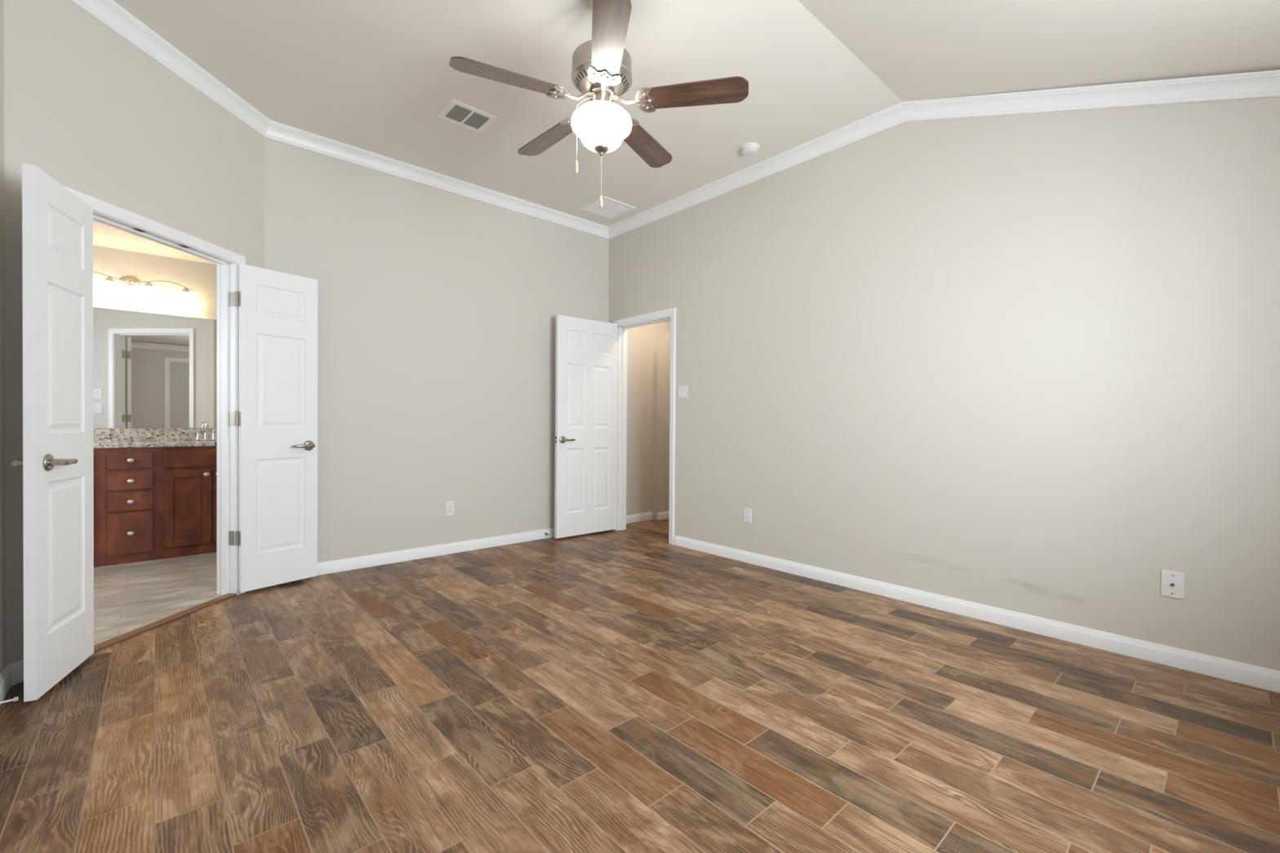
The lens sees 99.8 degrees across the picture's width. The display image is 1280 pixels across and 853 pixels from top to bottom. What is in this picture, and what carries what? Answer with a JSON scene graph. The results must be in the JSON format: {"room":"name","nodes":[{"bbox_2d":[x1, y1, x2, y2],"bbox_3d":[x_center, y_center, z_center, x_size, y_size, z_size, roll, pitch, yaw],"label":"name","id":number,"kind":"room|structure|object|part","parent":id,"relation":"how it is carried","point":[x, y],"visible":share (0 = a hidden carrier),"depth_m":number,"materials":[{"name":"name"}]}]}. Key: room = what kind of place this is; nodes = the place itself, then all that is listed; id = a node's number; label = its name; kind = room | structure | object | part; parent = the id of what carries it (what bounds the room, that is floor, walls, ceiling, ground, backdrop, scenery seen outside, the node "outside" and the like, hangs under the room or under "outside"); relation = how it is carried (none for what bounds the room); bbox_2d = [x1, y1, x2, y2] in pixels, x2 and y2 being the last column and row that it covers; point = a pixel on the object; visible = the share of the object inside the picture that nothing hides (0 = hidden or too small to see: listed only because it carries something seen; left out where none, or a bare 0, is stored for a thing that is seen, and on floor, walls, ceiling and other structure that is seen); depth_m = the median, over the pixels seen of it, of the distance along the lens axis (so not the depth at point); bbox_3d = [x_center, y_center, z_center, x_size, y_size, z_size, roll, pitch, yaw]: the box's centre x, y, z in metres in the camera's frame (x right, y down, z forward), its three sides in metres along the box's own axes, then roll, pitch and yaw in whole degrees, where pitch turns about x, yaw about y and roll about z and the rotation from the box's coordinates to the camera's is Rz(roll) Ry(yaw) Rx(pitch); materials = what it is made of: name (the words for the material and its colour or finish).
{"room":"empty bedroom","nodes":[
{"label":"empty bedroom","id":0,"kind":"room"},
{"bbox_2d":[0,0,5,675],"bbox_3d":[-1.276,-0.462,0.660,0.115,3.073,4.028,0,1,-42],"label":"wall","id":1,"kind":"structure","parent":0,"point":[2,444],"depth_m":2.12,"materials":[{"name":"paint"}]},
{"bbox_2d":[0,696,18,703],"bbox_3d":[-2.313,1.003,1.965,0.058,0.024,0.024,0,1,-42],"label":"door stop","id":2,"kind":"object","parent":1,"relation":"attached to","point":[15,699],"visible":1,"depth_m":1.97,"materials":[{"name":"white plastic"}]},
{"bbox_3d":[-2.317,1.003,1.962,0.047,0.024,0.024,0,1,-42],"label":"rod","id":3,"kind":"part","parent":2,"relation":"part of","materials":[{"name":"silver metal"}]},
{"bbox_2d":[0,659,23,706],"bbox_3d":[-1.258,1.029,0.832,0.139,0.085,3.994,0,1,-42],"label":"baseboard","id":4,"kind":"structure","parent":1,"relation":"attached to","point":[12,674],"depth_m":2.18,"materials":[{"name":"white paint"}]},
{"bbox_2d":[4,0,264,666],"bbox_3d":[-2.568,-0.491,2.857,0.115,3.073,1.483,0,1,3],"label":"wall","id":5,"kind":"structure","parent":0,"point":[85,106],"depth_m":2.51,"materials":[{"name":"paint"}]},
{"bbox_2d":[11,163,93,702],"bbox_3d":[-2.398,0.024,2.243,0.160,2.014,0.497,0,1,-26],"label":"door","id":6,"kind":"structure","parent":5,"relation":"in","point":[57,461],"depth_m":2.16,"materials":[{"name":"white paint"}]},
{"bbox_3d":[-2.390,0.140,2.114,0.062,0.026,0.132,0,1,-26],"label":"lever handle","id":7,"kind":"part","parent":6,"relation":"part of","materials":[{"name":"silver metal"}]},
{"bbox_3d":[-2.302,0.140,2.157,0.062,0.026,0.132,0,1,-26],"label":"lever handle","id":8,"kind":"part","parent":6,"relation":"part of","materials":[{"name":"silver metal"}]},
{"bbox_2d":[62,185,245,595],"bbox_3d":[-2.571,-0.007,2.874,0.151,2.102,1.012,0,1,3],"label":"door frame","id":9,"kind":"structure","parent":5,"relation":"attached to","point":[228,262],"depth_m":3.31,"materials":[{"name":"white paint"}]},
{"bbox_2d":[131,227,146,232],"bbox_3d":[-2.537,-0.994,2.729,0.024,0.004,0.056,0,1,3],"label":"strike plate","id":10,"kind":"object","parent":9,"relation":"attached to","point":[135,228],"visible":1,"depth_m":2.73,"materials":[{"name":"silver metal"}]},
{"bbox_2d":[93,593,236,652],"bbox_3d":[-2.542,1.039,2.881,0.054,0.012,0.918,0,1,3],"label":"trim","id":11,"kind":"structure","parent":5,"relation":"attached to","point":[113,641],"depth_m":2.84,"materials":[{"name":"brown wood"}]},
{"bbox_2d":[69,0,271,137],"bbox_3d":[-2.468,-1.938,2.839,0.064,0.098,1.388,0,1,3],"label":"crown molding","id":12,"kind":"structure","parent":5,"relation":"attached to","point":[109,13],"depth_m":2.84,"materials":[{"name":"white paint"}]},
{"bbox_2d":[228,263,317,592],"bbox_3d":[-2.340,0.012,3.474,0.160,2.012,0.478,1,1,34],"label":"door","id":13,"kind":"structure","parent":5,"relation":"in","point":[277,414],"depth_m":3.46,"materials":[{"name":"white paint"}]},
{"bbox_3d":[-2.227,0.128,3.558,0.062,0.026,0.132,1,1,34],"label":"lever handle","id":14,"kind":"part","parent":13,"relation":"part of","materials":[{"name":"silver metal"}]},
{"bbox_2d":[93,244,216,428],"bbox_3d":[-4.348,-0.281,4.313,3.030,2.600,0.115,0,1,-42],"label":"wall","id":15,"kind":"structure","parent":0,"point":[198,277],"depth_m":4.51,"materials":[{"name":"paint"}]},
{"bbox_2d":[93,271,197,311],"bbox_3d":[-4.100,-1.099,4.328,0.843,0.236,0.176,0,1,-42],"label":"vanity light","id":16,"kind":"object","parent":15,"relation":"attached to","point":[108,292],"visible":0.73,"depth_m":4.37,"materials":[{"name":"white glass"}]},
{"bbox_3d":[-4.179,-1.066,4.244,0.156,0.151,0.156,0,1,-42],"label":"lamp shade","id":17,"kind":"part","parent":16,"relation":"part of","materials":[{"name":"white glass"}]},
{"bbox_3d":[-4.111,-1.167,4.340,0.044,0.042,0.098,0,1,-42],"label":"arm","id":18,"kind":"part","parent":16,"relation":"part of","materials":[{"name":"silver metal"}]},
{"bbox_3d":[-4.149,-1.175,4.382,0.140,0.087,0.029,0,1,-42],"label":"wall plate","id":19,"kind":"part","parent":16,"relation":"part of","materials":[{"name":"silver metal"}]},
{"bbox_3d":[-4.009,-1.066,4.397,0.156,0.151,0.156,0,1,-42],"label":"lamp shade","id":20,"kind":"part","parent":16,"relation":"part of","materials":[{"name":"white glass"}]},
{"bbox_3d":[-3.838,-1.057,4.551,0.156,0.151,0.156,0,1,-42],"label":"lamp shade","id":21,"kind":"part","parent":16,"relation":"part of","materials":[{"name":"white glass"}]},
{"bbox_2d":[93,306,216,428],"bbox_3d":[-4.157,-0.465,4.399,2.300,0.957,0.007,0,1,-42],"label":"wall mirror","id":22,"kind":"object","parent":15,"relation":"attached to","point":[151,371],"visible":0.44,"depth_m":4.49,"materials":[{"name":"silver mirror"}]},
{"bbox_2d":[93,428,216,441],"bbox_3d":[-4.043,0.068,4.498,2.060,0.103,0.022,0,1,-42],"label":"backsplash","id":23,"kind":"structure","parent":15,"relation":"attached to","point":[99,434],"depth_m":4.45,"materials":[{"name":"stone"}]},
{"bbox_2d":[93,220,216,264],"bbox_3d":[-3.045,-1.448,2.862,2.800,0.080,3.760,0,1,-42],"label":"ceiling","id":24,"kind":"structure","parent":0,"point":[104,235],"depth_m":4.21,"materials":[{"name":"paint"}]},
{"bbox_2d":[93,552,222,645],"bbox_3d":[-3.063,1.063,2.884,2.800,0.056,3.760,0,1,-42],"label":"floor","id":25,"kind":"structure","parent":0,"point":[128,597],"depth_m":3.38,"materials":[{"name":"tile"}]},
{"bbox_2d":[93,445,216,567],"bbox_3d":[-3.861,0.586,4.295,2.040,0.862,0.574,0,1,-42],"label":"vanity cabinet","id":26,"kind":"object","parent":25,"relation":"on","point":[150,504],"visible":0.44,"depth_m":4.11,"materials":[{"name":"brown wood"}]},
{"bbox_3d":[-4.047,0.640,3.796,0.289,0.592,0.019,0,1,-42],"label":"cabinet door","id":27,"kind":"part","parent":26,"relation":"part of","materials":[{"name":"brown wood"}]},
{"bbox_3d":[-3.801,0.794,4.019,0.250,0.308,0.019,0,1,-42],"label":"drawer","id":28,"kind":"part","parent":26,"relation":"part of","materials":[{"name":"brown wood"}]},
{"bbox_3d":[-3.800,0.558,4.016,0.250,0.138,0.019,0,1,-42],"label":"drawer","id":29,"kind":"part","parent":26,"relation":"part of","materials":[{"name":"brown wood"}]},
{"bbox_3d":[-3.799,0.404,4.015,0.250,0.136,0.019,0,1,-42],"label":"drawer","id":30,"kind":"part","parent":26,"relation":"part of","materials":[{"name":"brown wood"}]},
{"bbox_3d":[-3.798,0.251,4.014,0.250,0.126,0.019,0,1,-42],"label":"drawer","id":31,"kind":"part","parent":26,"relation":"part of","materials":[{"name":"brown wood"}]},
{"bbox_3d":[-3.781,0.404,3.998,0.040,0.032,0.031,0,1,-42],"label":"knob","id":32,"kind":"part","parent":26,"relation":"part of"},
{"bbox_3d":[-3.780,0.251,3.997,0.040,0.032,0.031,0,1,-42],"label":"knob","id":33,"kind":"part","parent":26,"relation":"part of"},
{"bbox_3d":[-3.784,0.794,4.002,0.040,0.032,0.031,0,1,-42],"label":"knob","id":34,"kind":"part","parent":26,"relation":"part of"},
{"bbox_3d":[-3.782,0.558,4.000,0.040,0.032,0.031,0,1,-42],"label":"knob","id":35,"kind":"part","parent":26,"relation":"part of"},
{"bbox_2d":[93,428,216,448],"bbox_3d":[-3.867,0.087,4.302,2.060,0.135,0.550,0,1,-42],"label":"countertop","id":36,"kind":"structure","parent":26,"relation":"on","point":[102,437],"depth_m":4.35,"materials":[{"name":"beige stone"}]},
{"bbox_2d":[192,422,216,440],"bbox_3d":[-3.692,0.040,4.589,0.182,0.161,0.133,0,1,-42],"label":"sink faucet","id":37,"kind":"object","parent":36,"relation":"on","point":[206,436],"visible":0.93,"depth_m":4.61,"materials":[{"name":"silver metal"}]},
{"bbox_3d":[-3.759,0.068,4.575,0.040,0.084,0.066,0,1,-11],"label":"faucet handle","id":38,"kind":"part","parent":37,"relation":"part of","materials":[{"name":"silver metal"}]},
{"bbox_3d":[-3.723,0.114,4.623,0.156,0.012,0.044,0,1,-42],"label":"plate","id":39,"kind":"part","parent":37,"relation":"part of","materials":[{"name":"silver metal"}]},
{"bbox_3d":[-3.692,0.036,4.588,0.042,0.153,0.132,0,1,-42],"label":"spout","id":40,"kind":"part","parent":37,"relation":"part of","materials":[{"name":"silver metal"}]},
{"bbox_3d":[-3.671,0.068,4.653,0.066,0.084,0.040,1,1,18],"label":"faucet handle","id":41,"kind":"part","parent":37,"relation":"part of","materials":[{"name":"silver metal"}]},
{"bbox_3d":[-3.554,0.640,4.239,0.289,0.592,0.019,0,1,-42],"label":"cabinet door","id":42,"kind":"part","parent":26,"relation":"part of","materials":[{"name":"brown wood"}]},
{"bbox_3d":[-3.455,0.381,4.292,0.040,0.032,0.031,0,1,-42],"label":"knob","id":43,"kind":"part","parent":26,"relation":"part of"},
{"bbox_3d":[-3.329,0.639,4.441,0.295,0.592,0.019,0,1,-42],"label":"cabinet door","id":44,"kind":"part","parent":26,"relation":"part of","materials":[{"name":"brown wood"}]},
{"bbox_2d":[264,137,608,562],"bbox_3d":[-1.413,-0.499,4.577,3.052,3.073,0.115,0,1,-42],"label":"wall","id":45,"kind":"structure","parent":0,"point":[437,309],"depth_m":4.24,"materials":[{"name":"paint"}]},
{"bbox_2d":[317,528,554,575],"bbox_3d":[-1.411,0.996,4.444,3.000,0.085,0.121,0,1,-42],"label":"baseboard","id":46,"kind":"structure","parent":45,"relation":"attached to","point":[363,562],"depth_m":4.26,"materials":[{"name":"white paint"}]},
{"bbox_2d":[264,120,608,239],"bbox_3d":[-1.368,-1.945,4.475,2.889,0.098,0.064,0,1,-42],"label":"crown molding","id":47,"kind":"structure","parent":45,"relation":"attached to","point":[277,131],"depth_m":4.17,"materials":[{"name":"white paint"}]},
{"bbox_2d":[445,501,453,515],"bbox_3d":[-1.549,0.667,4.390,0.070,0.116,0.009,0,1,-42],"label":"wall outlet","id":48,"kind":"object","parent":45,"relation":"attached to","point":[449,504],"visible":1,"depth_m":4.39,"materials":[{"name":"white plastic"}]},
{"bbox_2d":[0,519,1279,852],"bbox_3d":[0.467,1.064,3.131,6.072,0.001,6.122,0,1,-42],"label":"floor","id":49,"kind":"structure","parent":0,"point":[630,690],"depth_m":1.91,"materials":[{"name":"brown wood"}]},
{"bbox_2d":[626,320,670,515],"bbox_3d":[0.325,-0.265,6.246,1.764,2.600,0.115,0,1,-42],"label":"wall","id":50,"kind":"structure","parent":0,"point":[642,340],"depth_m":5.88,"materials":[{"name":"paint"}]},
{"bbox_2d":[626,511,652,523],"bbox_3d":[-0.081,0.993,5.814,0.579,0.085,0.014,0,1,-42],"label":"baseboard","id":51,"kind":"structure","parent":50,"relation":"attached to","point":[643,516],"depth_m":5.87,"materials":[{"name":"white paint"}]},
{"bbox_2d":[651,330,670,519],"bbox_3d":[0.607,-0.034,6.367,1.185,2.140,0.088,0,1,-42],"label":"archway","id":52,"kind":"object","parent":50,"relation":"in","point":[661,353],"visible":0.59,"depth_m":5.99,"materials":[{"name":"paint"}]},
{"bbox_2d":[657,511,669,520],"bbox_3d":[0.633,0.993,6.338,1.185,0.085,0.014,0,1,-42],"label":"baseboard","id":53,"kind":"structure","parent":50,"relation":"attached to","point":[661,515],"depth_m":5.99,"materials":[{"name":"white paint"}]},
{"bbox_2d":[112,0,1279,226],"bbox_3d":[-0.139,-1.693,2.375,3.990,0.786,4.957,0,1,-42],"label":"ceiling","id":54,"kind":"structure","parent":0,"point":[374,76],"depth_m":2.81,"materials":[{"name":"paint"}]},
{"bbox_2d":[437,98,497,133],"bbox_3d":[-1.104,-1.976,3.446,0.292,0.013,0.242,0,1,-42],"label":"ceiling vent","id":55,"kind":"object","parent":54,"relation":"in","point":[456,112],"visible":1,"depth_m":3.44,"materials":[{"name":"white metal"}]},
{"bbox_2d":[448,0,748,208],"bbox_3d":[-0.209,-1.481,2.472,1.257,0.973,1.210,0,1,-42],"label":"ceiling fan","id":56,"kind":"object","parent":54,"relation":"hanging from","point":[602,65],"visible":1,"depth_m":2.35,"materials":[{"name":"brown wood"}]},
{"bbox_3d":[-0.554,-1.463,2.258,0.460,0.006,0.136,0,13,-26],"label":"blade","id":57,"kind":"part","parent":56,"relation":"part of","materials":[{"name":"brown wood"}]},
{"bbox_3d":[-0.464,-1.467,2.746,0.136,0.006,0.460,-16,12,-42],"label":"blade","id":58,"kind":"part","parent":56,"relation":"part of","materials":[{"name":"brown wood"}]},
{"bbox_3d":[-0.242,-1.310,2.370,0.004,0.315,0.099,1,1,44],"label":"pull chain","id":59,"kind":"part","parent":56,"relation":"part of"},
{"bbox_3d":[-0.176,-1.138,2.443,0.004,0.186,0.004,1,1,26],"label":"pull chain","id":60,"kind":"part","parent":56,"relation":"part of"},
{"bbox_3d":[-0.174,-1.344,2.441,0.276,0.177,0.276,0,1,-42],"label":"lamp shade","id":61,"kind":"part","parent":56,"relation":"part of","materials":[{"name":"white glass"}]},
{"bbox_3d":[-0.118,-1.458,2.022,0.136,0.007,0.460,12,-1,-8],"label":"blade","id":62,"kind":"part","parent":56,"relation":"part of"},
{"bbox_3d":[0.028,-1.464,2.811,0.136,0.006,0.460,-13,-6,28],"label":"blade","id":63,"kind":"part","parent":56,"relation":"part of","materials":[{"name":"brown wood"}]},
{"bbox_3d":[0.242,-1.458,2.364,0.460,0.006,0.136,1,-11,10],"label":"blade","id":64,"kind":"part","parent":56,"relation":"part of","materials":[{"name":"brown wood"}]},
{"bbox_2d":[579,195,635,219],"bbox_3d":[-0.294,-1.986,4.902,0.364,0.009,0.360,0,1,-42],"label":"ceiling vent","id":65,"kind":"object","parent":54,"relation":"in","point":[611,209],"visible":0.94,"depth_m":4.90,"materials":[{"name":"white metal"}]},
{"bbox_3d":[-0.354,-1.986,4.848,0.151,0.006,0.307,0,1,-42],"label":"louvre panel","id":66,"kind":"part","parent":65,"relation":"part of","materials":[{"name":"white paint"}]},
{"bbox_3d":[-0.234,-1.986,4.955,0.151,0.006,0.307,0,1,-42],"label":"louvre panel","id":67,"kind":"part","parent":65,"relation":"part of","materials":[{"name":"white paint"}]},
{"bbox_2d":[739,142,759,155],"bbox_3d":[0.777,-1.950,3.808,0.138,0.045,0.138,0,1,-42],"label":"smoke detector","id":68,"kind":"object","parent":54,"relation":"attached to","point":[748,148],"visible":1,"depth_m":3.77,"materials":[{"name":"white plastic"}]},
{"bbox_2d":[608,96,1279,671],"bbox_3d":[1.337,-0.471,3.714,0.115,3.073,5.077,0,1,-42],"label":"wall","id":69,"kind":"structure","parent":0,"point":[1026,363],"depth_m":2.92,"materials":[{"name":"paint"}]},
{"bbox_2d":[554,315,622,538],"bbox_3d":[-0.480,0.002,5.141,0.762,2.030,0.160,0,1,-41],"label":"door","id":70,"kind":"structure","parent":69,"relation":"in","point":[586,351],"depth_m":5.09,"materials":[{"name":"white paint"}]},
{"bbox_3d":[-0.650,0.121,4.933,0.132,0.026,0.062,0,1,-41],"label":"lever handle","id":71,"kind":"part","parent":70,"relation":"part of","materials":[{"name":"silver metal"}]},
{"bbox_2d":[613,307,675,544],"bbox_3d":[0.059,-0.006,5.123,0.133,2.097,0.862,0,1,-42],"label":"door frame","id":72,"kind":"structure","parent":69,"relation":"attached to","point":[669,314],"depth_m":5.36,"materials":[{"name":"white paint"}]},
{"bbox_2d":[677,385,688,399],"bbox_3d":[0.370,-0.300,4.695,0.012,0.118,0.116,0,1,-42],"label":"light switch","id":73,"kind":"object","parent":69,"relation":"attached to","point":[682,390],"visible":1,"depth_m":4.69,"materials":[{"name":"white plastic"}]},
{"bbox_2d":[743,507,751,524],"bbox_3d":[0.833,0.692,4.184,0.009,0.118,0.076,0,1,-42],"label":"wall outlet","id":74,"kind":"object","parent":69,"relation":"attached to","point":[747,512],"visible":1,"depth_m":4.18,"materials":[{"name":"white plastic"}]},
{"bbox_2d":[745,511,748,519],"bbox_3d":[0.832,0.692,4.183,0.004,0.067,0.033,0,1,-42],"label":"receptacle","id":75,"kind":"object","parent":74,"relation":"attached to","point":[746,512],"depth_m":4.18,"materials":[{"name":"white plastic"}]},
{"bbox_2d":[608,69,1279,239],"bbox_3d":[1.279,-1.594,3.644,0.064,0.747,4.847,0,1,-42],"label":"crown molding","id":76,"kind":"structure","parent":69,"relation":"attached to","point":[1260,84],"depth_m":2.94,"materials":[{"name":"white paint"}]},
{"bbox_2d":[674,535,1279,693],"bbox_3d":[1.603,1.027,3.324,0.014,0.085,3.877,0,1,-42],"label":"baseboard","id":77,"kind":"structure","parent":69,"relation":"attached to","point":[1251,675],"depth_m":2.82,"materials":[{"name":"white paint"}]},
{"bbox_2d":[1160,569,1184,599],"bbox_3d":[2.403,0.715,2.431,0.018,0.117,0.076,0,1,-42],"label":"cable plate","id":78,"kind":"object","parent":69,"relation":"attached to","point":[1172,584],"visible":1,"depth_m":2.43,"materials":[{"name":"white plastic"}]}
]}

